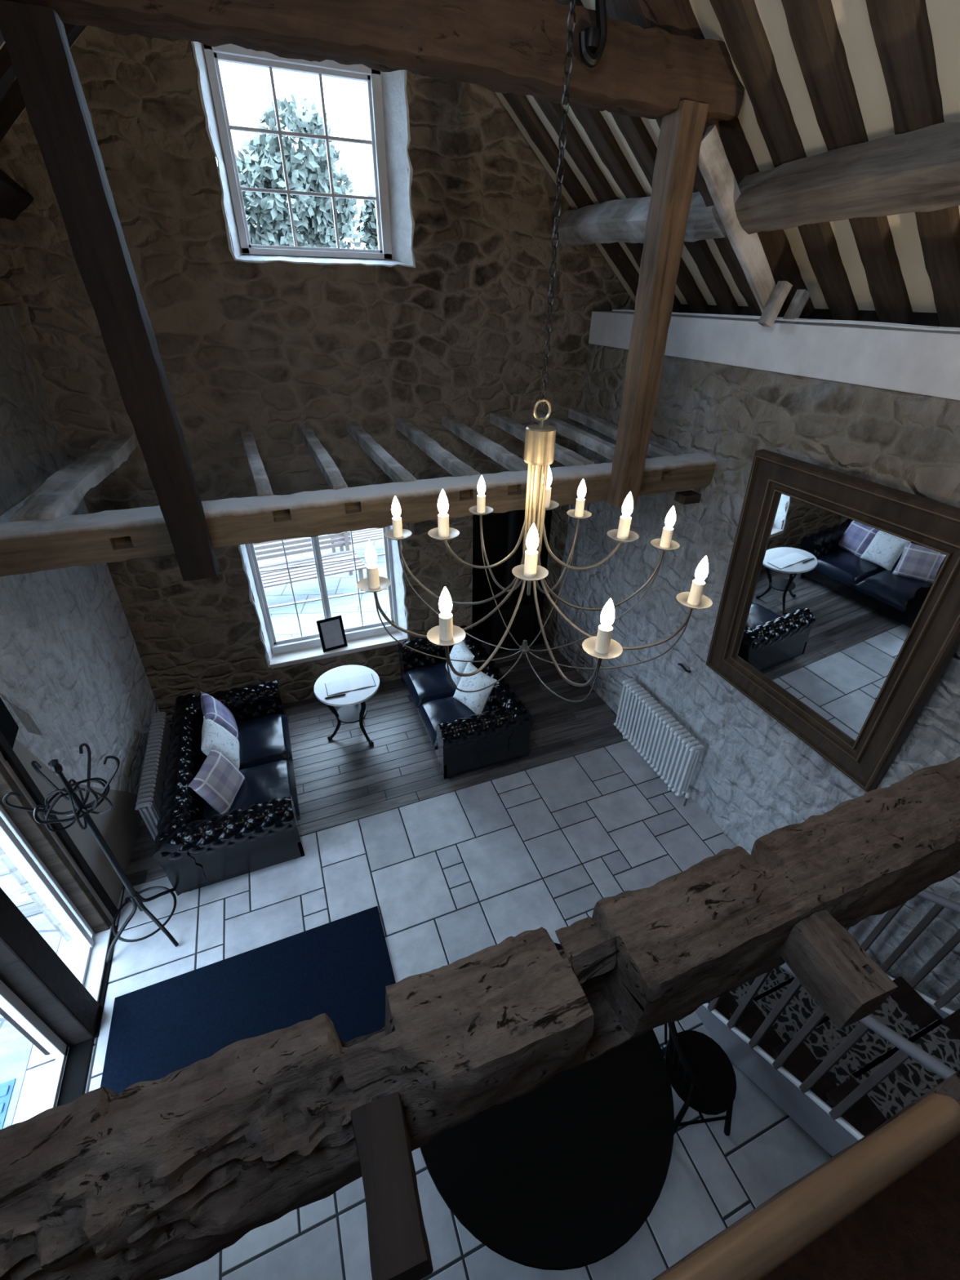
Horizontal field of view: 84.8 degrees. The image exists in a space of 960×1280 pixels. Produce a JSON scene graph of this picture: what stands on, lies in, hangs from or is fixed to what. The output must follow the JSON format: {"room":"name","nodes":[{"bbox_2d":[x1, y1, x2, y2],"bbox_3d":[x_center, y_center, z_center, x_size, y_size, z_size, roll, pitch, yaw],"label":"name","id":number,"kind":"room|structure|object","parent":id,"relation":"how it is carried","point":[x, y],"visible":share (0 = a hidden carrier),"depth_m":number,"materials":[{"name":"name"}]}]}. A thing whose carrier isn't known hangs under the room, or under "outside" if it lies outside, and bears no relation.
{"room":"entrance hall","nodes":[
{"label":"entrance hall","id":0,"kind":"room"},
{"bbox_2d":[0,305,73,942],"bbox_3d":[-2.022,1.843,1.219,0.660,4.221,9.632,-12,35,-18],"label":"wall","id":1,"kind":"structure","parent":0,"point":[32,447],"depth_m":3.85,"materials":[{"name":"white paint"}]},
{"bbox_2d":[0,697,18,760],"bbox_3d":[-3.118,0.371,3.551,0.030,0.322,0.946,-12,35,-18],"label":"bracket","id":2,"kind":"object","parent":1,"relation":"attached to","point":[9,728],"visible":0.25,"depth_m":3.33,"materials":[{"name":"black metal"}]},
{"bbox_2d":[0,730,118,1111],"bbox_3d":[-2.791,1.535,2.908,0.305,2.752,1.647,-12,35,-18],"label":"door","id":3,"kind":"structure","parent":1,"relation":"in","point":[57,1008],"depth_m":3.44,"materials":[{"name":"paint"}]},
{"bbox_2d":[0,738,142,924],"bbox_3d":[-3.146,0.867,4.069,0.017,2.580,1.330,-9,35,-15],"label":"trim","id":4,"kind":"structure","parent":1,"relation":"attached to","point":[119,826],"depth_m":4.21,"materials":[{"name":"paint"}]},
{"bbox_2d":[0,493,159,794],"bbox_3d":[-3.294,0.413,4.362,0.127,3.010,2.361,-7,34,-12],"label":"wall","id":5,"kind":"structure","parent":1,"relation":"attached to","point":[70,660],"depth_m":4.22,"materials":[{"name":"white paint"}]},
{"bbox_2d":[0,453,716,576],"bbox_3d":[-0.605,-0.928,3.604,5.440,0.261,0.261,-12,35,-18],"label":"tie beam","id":6,"kind":"structure","parent":1,"relation":"attached to","point":[31,546],"depth_m":3.33,"materials":[{"name":"brown wood"}]},
{"bbox_2d":[10,433,137,521],"bbox_3d":[-2.828,-1.208,3.788,0.265,0.134,2.006,-9,35,-14],"label":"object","id":7,"kind":"structure","parent":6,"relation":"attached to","point":[61,493],"depth_m":3.52,"materials":[{"name":"grey wood"}]},
{"bbox_2d":[239,426,273,496],"bbox_3d":[-1.776,-1.419,4.144,0.107,0.116,2.002,-13,37,-20],"label":"joist","id":8,"kind":"object","parent":6,"relation":"on","point":[263,487],"visible":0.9,"depth_m":3.90,"materials":[{"name":"grey wood"}]},
{"bbox_2d":[298,422,347,489],"bbox_3d":[-1.310,-1.514,4.300,0.108,0.119,2.000,-12,36,-19],"label":"joist","id":9,"kind":"object","parent":6,"relation":"on","point":[332,475],"visible":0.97,"depth_m":4.05,"materials":[{"name":"grey wood"}]},
{"bbox_2d":[346,421,416,482],"bbox_3d":[-0.887,-1.598,4.444,0.108,0.109,2.001,-13,37,-20],"label":"joist","id":10,"kind":"object","parent":6,"relation":"on","point":[388,464],"visible":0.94,"depth_m":4.23,"materials":[{"name":"grey wood"}]},
{"bbox_2d":[395,417,479,476],"bbox_3d":[-0.436,-1.689,4.597,0.112,0.113,2.001,-13,37,-20],"label":"joist","id":11,"kind":"object","parent":6,"relation":"on","point":[446,460],"visible":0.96,"depth_m":4.42,"materials":[{"name":"grey wood"}]},
{"bbox_2d":[441,415,528,471],"bbox_3d":[0.004,-1.782,4.743,0.111,0.115,2.000,-12,36,-19],"label":"joist","id":12,"kind":"object","parent":6,"relation":"on","point":[510,461],"visible":0.89,"depth_m":4.57,"materials":[{"name":"grey wood"}]},
{"bbox_2d":[489,412,594,466],"bbox_3d":[0.490,-1.877,4.909,0.109,0.110,2.000,-11,36,-18],"label":"joist","id":13,"kind":"object","parent":6,"relation":"on","point":[567,457],"visible":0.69,"depth_m":4.96,"materials":[{"name":"grey wood"}]},
{"bbox_2d":[531,409,615,460],"bbox_3d":[0.936,-1.969,5.059,0.102,0.109,2.001,-10,36,-17],"label":"joist","id":14,"kind":"object","parent":6,"relation":"on","point":[606,449],"visible":0.69,"depth_m":4.95,"materials":[{"name":"grey wood"}]},
{"bbox_2d":[568,408,682,457],"bbox_3d":[1.336,-2.050,5.193,0.113,0.113,2.003,-10,36,-16],"label":"joist","id":15,"kind":"object","parent":6,"relation":"on","point":[655,450],"visible":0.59,"depth_m":5.26,"materials":[{"name":"grey wood"}]},
{"bbox_2d":[633,302,940,326],"bbox_3d":[0.553,-0.366,0.961,6.529,0.430,9.632,-12,35,-18],"label":"trim","id":16,"kind":"structure","parent":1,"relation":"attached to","point":[931,319],"depth_m":3.56,"materials":[{"name":"brown wood"}]},
{"bbox_2d":[0,25,634,727],"bbox_3d":[-1.300,-2.434,5.198,6.319,7.004,0.420,-12,35,-18],"label":"wall","id":17,"kind":"structure","parent":0,"point":[273,348],"depth_m":4.73,"materials":[{"name":"stone"}]},
{"bbox_2d":[191,40,415,267],"bbox_3d":[-1.312,-3.786,4.181,1.530,1.328,0.283,-12,35,-18],"label":"window","id":18,"kind":"structure","parent":17,"relation":"in","point":[387,97],"depth_m":4.20,"materials":[{"name":"paint"}]},
{"bbox_2d":[238,524,409,668],"bbox_3d":[-1.737,-0.605,6.114,1.734,1.696,0.326,-12,35,-18],"label":"window","id":19,"kind":"structure","parent":17,"relation":"in","point":[373,635],"depth_m":6.31,"materials":[{"name":"paint"}]},
{"bbox_2d":[315,615,347,652],"bbox_3d":[-1.794,-0.076,6.386,0.300,0.392,0.115,-17,37,-25],"label":"photo frame","id":20,"kind":"object","parent":19,"relation":"on","point":[331,630],"visible":1,"depth_m":6.38,"materials":[{"name":"brown wood"}]},
{"bbox_2d":[471,509,552,654],"bbox_3d":[0.304,-1.053,7.314,1.492,2.439,0.905,-12,35,-18],"label":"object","id":21,"kind":"structure","parent":17,"relation":"attached to","point":[494,524],"depth_m":7.74,"materials":[{"name":"metal"}]},
{"bbox_2d":[479,510,538,651],"bbox_3d":[0.405,-0.869,7.056,0.700,2.302,0.460,-12,35,-18],"label":"wood stove","id":22,"kind":"object","parent":21,"relation":"on","point":[493,628],"visible":0.7,"depth_m":7.21,"materials":[{"name":"metal"}]},
{"bbox_3d":[0.527,-2.571,-0.384,0.197,0.252,9.417,-12,35,-18],"label":"ridge beam","id":23,"kind":"structure","parent":17,"relation":"attached to","visible":0},
{"bbox_2d":[356,0,712,702],"bbox_3d":[0.212,-1.427,1.251,1.224,3.574,1.231,3,33,3],"label":"chandelier","id":24,"kind":"object","parent":23,"relation":"hanging from","point":[540,439],"visible":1,"depth_m":1.84,"materials":[{"name":"gold metal"}]},
{"bbox_2d":[0,534,834,1279],"bbox_3d":[-3.725,-1.494,10.161,60.000,0.200,60.000,-12,35,-18],"label":"floor","id":25,"kind":"structure","parent":0,"point":[450,877],"depth_m":4.57,"materials":[{"name":"tile"}]},
{"bbox_2d":[0,1078,15,1129],"bbox_3d":[-3.223,3.147,2.966,0.774,0.024,0.860,-12,35,-18],"label":"doormat","id":26,"kind":"object","parent":25,"relation":"on","point":[6,1088],"visible":1,"depth_m":3.34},
{"bbox_2d":[2,742,178,962],"bbox_3d":[-2.641,1.513,3.741,0.583,1.863,0.583,-12,35,-18],"label":"coat stand","id":27,"kind":"object","parent":25,"relation":"on","point":[135,898],"visible":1,"depth_m":3.50,"materials":[{"name":"black metal"}]},
{"bbox_2d":[134,711,171,841],"bbox_3d":[-3.033,1.362,5.028,0.134,0.701,1.337,-12,35,-18],"label":"radiator","id":28,"kind":"object","parent":25,"relation":"on","point":[148,802],"visible":0.48,"depth_m":4.76,"materials":[{"name":"white metal"}]},
{"bbox_2d":[152,679,305,896],"bbox_3d":[-2.379,1.297,5.107,1.067,0.742,1.965,-12,35,-18],"label":"sofa","id":29,"kind":"object","parent":25,"relation":"on","point":[197,846],"visible":0.86,"depth_m":4.56,"materials":[{"name":"black leather"}]},
{"bbox_2d":[188,745,244,813],"bbox_3d":[-2.313,1.253,4.660,0.259,0.428,0.470,1,33,0],"label":"cushion","id":30,"kind":"object","parent":29,"relation":"on","point":[217,781],"visible":1,"depth_m":4.57,"materials":[{"name":"fabric"}]},
{"bbox_2d":[200,691,238,739],"bbox_3d":[-2.652,0.788,5.356,0.260,0.428,0.470,-17,37,-25],"label":"cushion","id":31,"kind":"object","parent":29,"relation":"on","point":[212,708],"visible":0.72,"depth_m":5.26,"materials":[{"name":"purple fabric"}]},
{"bbox_2d":[200,715,239,770],"bbox_3d":[-2.477,1.007,5.029,0.273,0.417,0.470,-12,35,-18],"label":"cushion","id":32,"kind":"object","parent":29,"relation":"on","point":[214,734],"visible":0.77,"depth_m":4.96,"materials":[{"name":"fabric"}]},
{"bbox_2d":[204,714,293,769],"bbox_3d":[-2.401,1.073,5.416,0.830,0.175,0.713,-12,35,-18],"label":"seat cushion","id":33,"kind":"object","parent":29,"relation":"on","point":[263,739],"depth_m":5.38,"materials":[{"name":"leather"}]},
{"bbox_2d":[200,760,300,820],"bbox_3d":[-2.136,1.447,4.855,0.830,0.177,0.713,-12,35,-18],"label":"seat cushion","id":34,"kind":"object","parent":29,"relation":"on","point":[267,781],"depth_m":4.87,"materials":[{"name":"leather"}]},
{"bbox_2d":[100,906,395,1094],"bbox_3d":[-1.514,2.738,3.607,1.914,0.012,1.281,-12,35,-18],"label":"entrance mat","id":35,"kind":"object","parent":25,"relation":"on","point":[341,969],"visible":0.44,"depth_m":3.80,"materials":[{"name":"blue carpet"}]},
{"bbox_2d":[234,93,358,248],"bbox_3d":[-4.343,-8.592,13.687,3.218,7.969,3.012,7,34,9],"label":"tree","id":36,"kind":"object","parent":25,"relation":"on","point":[260,166],"visible":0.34,"depth_m":11.85,"materials":[{"name":"green plant"}]},
{"bbox_2d":[253,531,366,591],"bbox_3d":[-3.057,-1.189,8.626,2.200,1.000,0.850,-15,37,-23],"label":"slatted bench","id":37,"kind":"object","parent":25,"relation":"on","point":[273,578],"visible":0.34,"depth_m":8.77,"materials":[{"name":"white wood"}]},
{"bbox_2d":[254,211,365,248],"bbox_3d":[-6.162,-11.993,19.303,6.304,7.414,5.957,-12,35,-18],"label":"tree","id":38,"kind":"object","parent":25,"relation":"on","point":[354,236],"visible":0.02,"depth_m":17.10,"materials":[{"name":"green plant"}]},
{"bbox_2d":[313,664,379,746],"bbox_3d":[-1.450,0.786,5.923,0.702,0.744,0.702,-12,35,-18],"label":"round table","id":39,"kind":"object","parent":25,"relation":"on","point":[350,711],"visible":0.82,"depth_m":5.81,"materials":[{"name":"stone"}]},
{"bbox_2d":[324,693,346,698],"bbox_3d":[-1.517,0.591,5.524,0.220,0.018,0.018,-10,35,-17],"label":"pen","id":40,"kind":"object","parent":39,"relation":"on","point":[341,695],"visible":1,"depth_m":5.52,"materials":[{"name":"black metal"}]},
{"bbox_2d":[324,673,375,696],"bbox_3d":[-1.406,0.478,5.699,0.512,0.016,0.230,-12,35,-18],"label":"book","id":41,"kind":"object","parent":39,"relation":"on","point":[361,682],"visible":1,"depth_m":5.69,"materials":[{"name":"paper"}]},
{"bbox_2d":[337,703,366,723],"bbox_3d":[-1.451,0.826,5.949,0.340,0.030,0.340,-12,35,-18],"label":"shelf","id":42,"kind":"object","parent":39,"relation":"attached to","point":[347,714],"depth_m":5.91,"materials":[{"name":"white metal"}]},
{"bbox_2d":[328,528,382,552],"bbox_3d":[-1.808,-2.206,10.204,2.200,1.000,0.850,-15,37,-23],"label":"slatted bench","id":43,"kind":"object","parent":25,"relation":"on","point":[370,534],"visible":0.09,"depth_m":9.89,"materials":[{"name":"white wood"}]},
{"bbox_2d":[359,191,378,249],"bbox_3d":[-2.242,-10.040,16.818,2.708,7.006,3.469,-5,34,-9],"label":"tree","id":44,"kind":"object","parent":25,"relation":"on","point":[367,215],"visible":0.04,"depth_m":15.45,"materials":[{"name":"green plant"}]},
{"bbox_2d":[397,625,533,778],"bbox_3d":[-0.243,0.661,6.131,1.007,0.742,1.835,-12,35,-18],"label":"sofa","id":45,"kind":"object","parent":25,"relation":"on","point":[463,740],"visible":0.73,"depth_m":5.62,"materials":[{"name":"black leather"}]},
{"bbox_2d":[403,662,457,711],"bbox_3d":[-0.474,0.498,6.340,0.770,0.177,0.648,-12,35,-18],"label":"seat cushion","id":46,"kind":"object","parent":45,"relation":"on","point":[425,682],"depth_m":6.22,"materials":[{"name":"leather"}]},
{"bbox_2d":[417,696,491,750],"bbox_3d":[-0.233,0.840,5.830,0.770,0.175,0.648,-12,35,-18],"label":"seat cushion","id":47,"kind":"object","parent":45,"relation":"on","point":[432,713],"depth_m":5.78,"materials":[{"name":"leather"}]},
{"bbox_2d":[445,640,474,686],"bbox_3d":[-0.243,0.259,6.225,0.261,0.428,0.476,-13,36,-20],"label":"cushion","id":48,"kind":"object","parent":45,"relation":"on","point":[460,651],"visible":0.63,"depth_m":6.11,"materials":[{"name":"fabric"}]},
{"bbox_2d":[453,662,497,714],"bbox_3d":[-0.064,0.540,5.803,0.284,0.409,0.470,-25,42,-34],"label":"cushion","id":49,"kind":"object","parent":45,"relation":"on","point":[477,701],"visible":0.88,"depth_m":5.71,"materials":[{"name":"fabric"}]},
{"bbox_2d":[481,642,489,654],"bbox_3d":[0.076,0.185,7.228,0.120,0.340,0.020,-12,35,-18],"label":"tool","id":50,"kind":"object","parent":25,"relation":"on","point":[486,646],"visible":0.42,"depth_m":7.17,"materials":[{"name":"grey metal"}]},
{"bbox_2d":[420,942,674,1270],"bbox_3d":[0.327,2.673,3.089,1.410,0.752,1.410,-12,35,-18],"label":"dining table","id":51,"kind":"object","parent":25,"relation":"on","point":[562,1174],"visible":0.51,"depth_m":2.58,"materials":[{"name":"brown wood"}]},
{"bbox_2d":[613,678,703,806],"bbox_3d":[1.858,1.053,5.576,0.162,0.761,1.229,-12,35,-18],"label":"radiator","id":52,"kind":"object","parent":25,"relation":"on","point":[660,738],"visible":1,"depth_m":5.47,"materials":[{"name":"metal"}]},
{"bbox_2d":[661,1021,736,1136],"bbox_3d":[1.284,2.548,3.124,0.488,0.954,0.426,-3,34,-6],"label":"spindle chair","id":53,"kind":"object","parent":25,"relation":"on","point":[701,1073],"visible":0.84,"depth_m":3.10,"materials":[{"name":"brown wood"}]},
{"bbox_2d":[694,889,959,1156],"bbox_3d":[2.795,2.257,1.718,1.258,3.024,4.070,-12,35,-18],"label":"staircase","id":54,"kind":"structure","parent":25,"relation":"on","point":[868,1069],"depth_m":3.09,"materials":[{"name":"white wood"}]},
{"bbox_2d":[0,0,959,312],"bbox_3d":[0.575,-1.547,0.100,6.536,2.937,9.933,-12,35,-18],"label":"ceiling","id":55,"kind":"structure","parent":0,"point":[852,19],"depth_m":2.82,"materials":[{"name":"beige paint"}]},
{"bbox_2d":[0,30,4,46],"bbox_3d":[-2.382,-3.162,2.609,3.215,2.789,0.196,-12,35,-18],"label":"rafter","id":56,"kind":"object","parent":55,"relation":"attached to","point":[2,39],"visible":0.04,"depth_m":2.68,"materials":[{"name":"brown wood"}]},
{"bbox_2d":[0,43,16,102],"bbox_3d":[-2.518,-3.351,2.893,3.214,2.788,0.198,-12,35,-18],"label":"rafter","id":57,"kind":"object","parent":55,"relation":"attached to","point":[7,73],"visible":0.19,"depth_m":2.90,"materials":[{"name":"brown wood"}]},
{"bbox_2d":[0,22,87,142],"bbox_3d":[-2.652,-3.540,3.174,3.212,2.796,0.197,-12,35,-18],"label":"rafter","id":58,"kind":"object","parent":55,"relation":"attached to","point":[12,104],"visible":0.21,"depth_m":3.18,"materials":[{"name":"brown wood"}]},
{"bbox_2d":[502,92,639,296],"bbox_3d":[0.440,-4.169,4.216,3.210,2.792,0.197,-11,35,-18],"label":"rafter","id":59,"kind":"object","parent":55,"relation":"attached to","point":[521,105],"visible":0.38,"depth_m":4.42,"materials":[{"name":"brown wood"}]},
{"bbox_2d":[533,96,680,312],"bbox_3d":[0.575,-3.984,3.931,3.204,2.800,0.190,-11,35,-18],"label":"rafter","id":60,"kind":"object","parent":55,"relation":"attached to","point":[575,147],"visible":0.25,"depth_m":4.14,"materials":[{"name":"brown wood"}]},
{"bbox_2d":[569,106,707,313],"bbox_3d":[0.706,-3.789,3.650,3.214,2.795,0.193,-11,35,-18],"label":"rafter","id":61,"kind":"object","parent":55,"relation":"attached to","point":[593,122],"visible":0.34,"depth_m":3.93,"materials":[{"name":"brown wood"}]},
{"bbox_2d":[554,0,738,315],"bbox_3d":[0.839,-3.599,3.366,3.208,2.790,0.198,-11,35,-18],"label":"rafter","id":62,"kind":"object","parent":55,"relation":"attached to","point":[633,130],"visible":0.41,"depth_m":4.03,"materials":[{"name":"brown wood"}]},
{"bbox_2d":[605,6,760,315],"bbox_3d":[0.974,-3.409,3.084,3.219,2.788,0.193,-12,35,-18],"label":"rafter","id":63,"kind":"object","parent":55,"relation":"attached to","point":[734,271],"visible":0.09,"depth_m":3.99,"materials":[{"name":"brown wood"}]},
{"bbox_2d":[605,0,814,321],"bbox_3d":[1.028,-3.153,2.824,3.025,2.650,0.280,-12,35,-19],"label":"rafter","id":64,"kind":"object","parent":55,"relation":"attached to","point":[676,17],"visible":0.28,"depth_m":3.08,"materials":[{"name":"brown wood"}]},
{"bbox_2d":[4,0,744,122],"bbox_3d":[-0.313,-2.720,2.339,3.637,0.342,0.316,-12,35,-18],"label":"beam","id":65,"kind":"structure","parent":64,"relation":"attached to","point":[517,46],"depth_m":2.34,"materials":[{"name":"brown wood"}]},
{"bbox_2d":[0,0,218,581],"bbox_3d":[-1.641,-1.331,2.514,0.209,2.227,0.201,-12,35,-18],"label":"post","id":66,"kind":"object","parent":65,"relation":"attached to","point":[34,36],"visible":1,"depth_m":2.23,"materials":[{"name":"brown wood"}]},
{"bbox_2d":[578,0,607,67],"bbox_3d":[0.506,-2.807,2.449,0.147,0.216,0.078,-12,35,-18],"label":"hook","id":67,"kind":"object","parent":65,"relation":"attached to","point":[593,39],"visible":1,"depth_m":2.43,"materials":[{"name":"black metal"}]},
{"bbox_2d":[606,99,708,507],"bbox_3d":[1.102,-1.965,3.441,0.199,2.193,0.186,-12,35,-18],"label":"post","id":68,"kind":"object","parent":65,"relation":"attached to","point":[682,131],"visible":1,"depth_m":3.24,"materials":[{"name":"brown wood"}]},
{"bbox_2d":[697,124,776,313],"bbox_3d":[1.623,-2.522,3.256,0.949,0.904,0.069,-11,35,-18],"label":"brace","id":69,"kind":"object","parent":68,"relation":"attached to","point":[713,165],"visible":0.82,"depth_m":3.15,"materials":[{"name":"grey wood"}]},
{"bbox_2d":[757,280,792,327],"bbox_3d":[1.972,-2.244,3.518,0.152,0.261,0.073,-12,36,-19],"label":"block","id":70,"kind":"object","parent":69,"relation":"attached to","point":[782,288],"visible":1,"depth_m":3.50,"materials":[{"name":"grey wood"}]},
{"bbox_2d":[551,191,724,247],"bbox_3d":[1.190,-3.319,4.180,0.282,0.334,2.156,-12,36,-19],"label":"purlin","id":71,"kind":"object","parent":64,"relation":"attached to","point":[616,220],"visible":0.72,"depth_m":4.17,"materials":[{"name":"grey wood"}]},
{"bbox_2d":[711,121,959,238],"bbox_3d":[2.668,-1.225,0.971,0.324,0.427,5.982,-11,35,-18],"label":"purlin","id":72,"kind":"object","parent":64,"relation":"attached to","point":[917,171],"visible":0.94,"depth_m":2.55,"materials":[{"name":"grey wood"}]},
{"bbox_2d":[709,0,858,320],"bbox_3d":[1.243,-3.034,2.519,3.208,2.796,0.193,-12,35,-18],"label":"rafter","id":73,"kind":"object","parent":55,"relation":"attached to","point":[747,42],"visible":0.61,"depth_m":2.79,"materials":[{"name":"brown wood"}]},
{"bbox_2d":[781,0,912,324],"bbox_3d":[1.373,-2.845,2.237,3.215,2.789,0.189,-12,35,-18],"label":"rafter","id":74,"kind":"object","parent":55,"relation":"attached to","point":[814,32],"visible":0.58,"depth_m":2.56,"materials":[{"name":"brown wood"}]},
{"bbox_2d":[865,0,959,327],"bbox_3d":[1.509,-2.658,1.954,3.208,2.794,0.194,-12,35,-18],"label":"rafter","id":75,"kind":"object","parent":55,"relation":"attached to","point":[901,28],"visible":0.62,"depth_m":2.29,"materials":[{"name":"brown wood"}]},
{"bbox_2d":[589,343,959,401],"bbox_3d":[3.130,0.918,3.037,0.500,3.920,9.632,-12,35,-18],"label":"trim","id":76,"kind":"structure","parent":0,"point":[589,344],"depth_m":3.42,"materials":[{"name":"wood"}]},
{"bbox_2d":[0,756,959,1279],"bbox_3d":[0.784,0.842,1.613,4.732,0.367,0.299,-12,35,-18],"label":"cross beam","id":77,"kind":"structure","parent":76,"relation":"attached to","point":[149,1180],"depth_m":1.20,"materials":[{"name":"brown wood"}]},
{"bbox_2d":[351,1091,433,1279],"bbox_3d":[-0.184,1.124,1.077,0.111,0.165,0.254,-10,35,-17],"label":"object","id":78,"kind":"structure","parent":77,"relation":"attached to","point":[399,1246],"depth_m":1.02,"materials":[{"name":"brown wood"}]},
{"bbox_2d":[780,910,897,1029],"bbox_3d":[0.964,0.890,1.464,0.136,0.167,0.254,-10,35,-17],"label":"stub","id":79,"kind":"object","parent":77,"relation":"attached to","point":[846,984],"visible":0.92,"depth_m":1.40,"materials":[{"name":"brown wood"}]},
{"bbox_2d":[677,662,690,672],"bbox_3d":[1.978,0.267,5.101,0.036,0.044,0.162,-14,36,-22],"label":"wall hook","id":80,"kind":"object","parent":76,"relation":"attached to","point":[682,665],"visible":1,"depth_m":5.09,"materials":[{"name":"black metal"}]},
{"bbox_2d":[674,489,701,504],"bbox_3d":[1.817,-1.239,4.559,0.215,0.073,0.129,-12,35,-18],"label":"bearer","id":81,"kind":"object","parent":76,"relation":"attached to","point":[686,497],"visible":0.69,"depth_m":4.51,"materials":[{"name":"brown wood"}]},
{"bbox_2d":[553,344,959,1011],"bbox_3d":[2.876,0.951,2.939,0.049,3.866,9.632,-12,35,-18],"label":"wall","id":82,"kind":"structure","parent":76,"relation":"attached to","point":[753,776],"depth_m":4.39,"materials":[{"name":"grey stone"}]},
{"bbox_2d":[588,311,959,400],"bbox_3d":[3.155,-0.839,1.876,0.515,0.292,9.632,-12,35,-18],"label":"beam","id":83,"kind":"structure","parent":76,"relation":"on","point":[913,361],"depth_m":3.37,"materials":[{"name":"white paint"}]},
{"bbox_2d":[612,309,959,331],"bbox_3d":[3.000,-0.896,1.653,0.131,0.022,9.030,-12,35,-18],"label":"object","id":84,"kind":"object","parent":83,"relation":"on","point":[806,320],"visible":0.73,"depth_m":3.25,"materials":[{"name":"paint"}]},
{"bbox_2d":[780,288,810,323],"bbox_3d":[2.146,-2.243,3.599,0.154,0.261,0.075,-12,36,-19],"label":"block","id":85,"kind":"object","parent":83,"relation":"on","point":[801,297],"visible":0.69,"depth_m":3.56,"materials":[{"name":"grey wood"}]},
{"bbox_2d":[706,448,959,792],"bbox_3d":[2.296,-0.151,3.612,0.240,1.889,1.574,-12,35,-18],"label":"wall mirror","id":86,"kind":"object","parent":76,"relation":"attached to","point":[838,615],"visible":0.98,"depth_m":3.46,"materials":[{"name":"brown wood"}]},
{"bbox_2d":[736,493,946,742],"bbox_3d":[2.325,-0.159,3.620,0.004,1.440,1.124,-16,37,-15],"label":"mirror glass","id":87,"kind":"object","parent":86,"relation":"attached to","point":[833,601],"depth_m":3.53,"materials":[{"name":"silver"}]},
{"bbox_2d":[761,1135,959,1279],"bbox_3d":[0.651,2.493,-0.678,3.599,0.086,4.068,-12,35,-18],"label":"floor","id":88,"kind":"structure","parent":0,"point":[910,1230],"depth_m":1.11,"materials":[{"name":"brown carpet"}]},
{"bbox_2d":[652,1070,959,1279],"bbox_3d":[-0.047,1.438,0.940,3.655,0.176,0.058,-12,35,-18],"label":"beam","id":89,"kind":"structure","parent":88,"relation":"attached to","point":[950,1086],"depth_m":1.20,"materials":[{"name":"brown wood"}]},
{"bbox_2d":[656,1093,959,1279],"bbox_3d":[-0.156,1.251,0.747,2.283,0.395,0.066,-12,35,-18],"label":"rail","id":90,"kind":"object","parent":88,"relation":"on","point":[760,1244],"visible":1,"depth_m":0.89,"materials":[{"name":"brown wood"}]},
{"bbox_3d":[-1.911,-2.553,1.833,3.775,0.274,0.280,-44,39,7],"label":"rafter","id":91,"kind":"object","parent":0,"visible":0},
{"bbox_2d":[0,168,33,220],"bbox_3d":[-1.755,-0.949,0.454,0.314,0.322,8.127,-11,35,-18],"label":"purlin","id":92,"kind":"object","parent":91,"relation":"attached to","point":[14,199],"visible":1,"depth_m":3.46,"materials":[{"name":"brown wood"}]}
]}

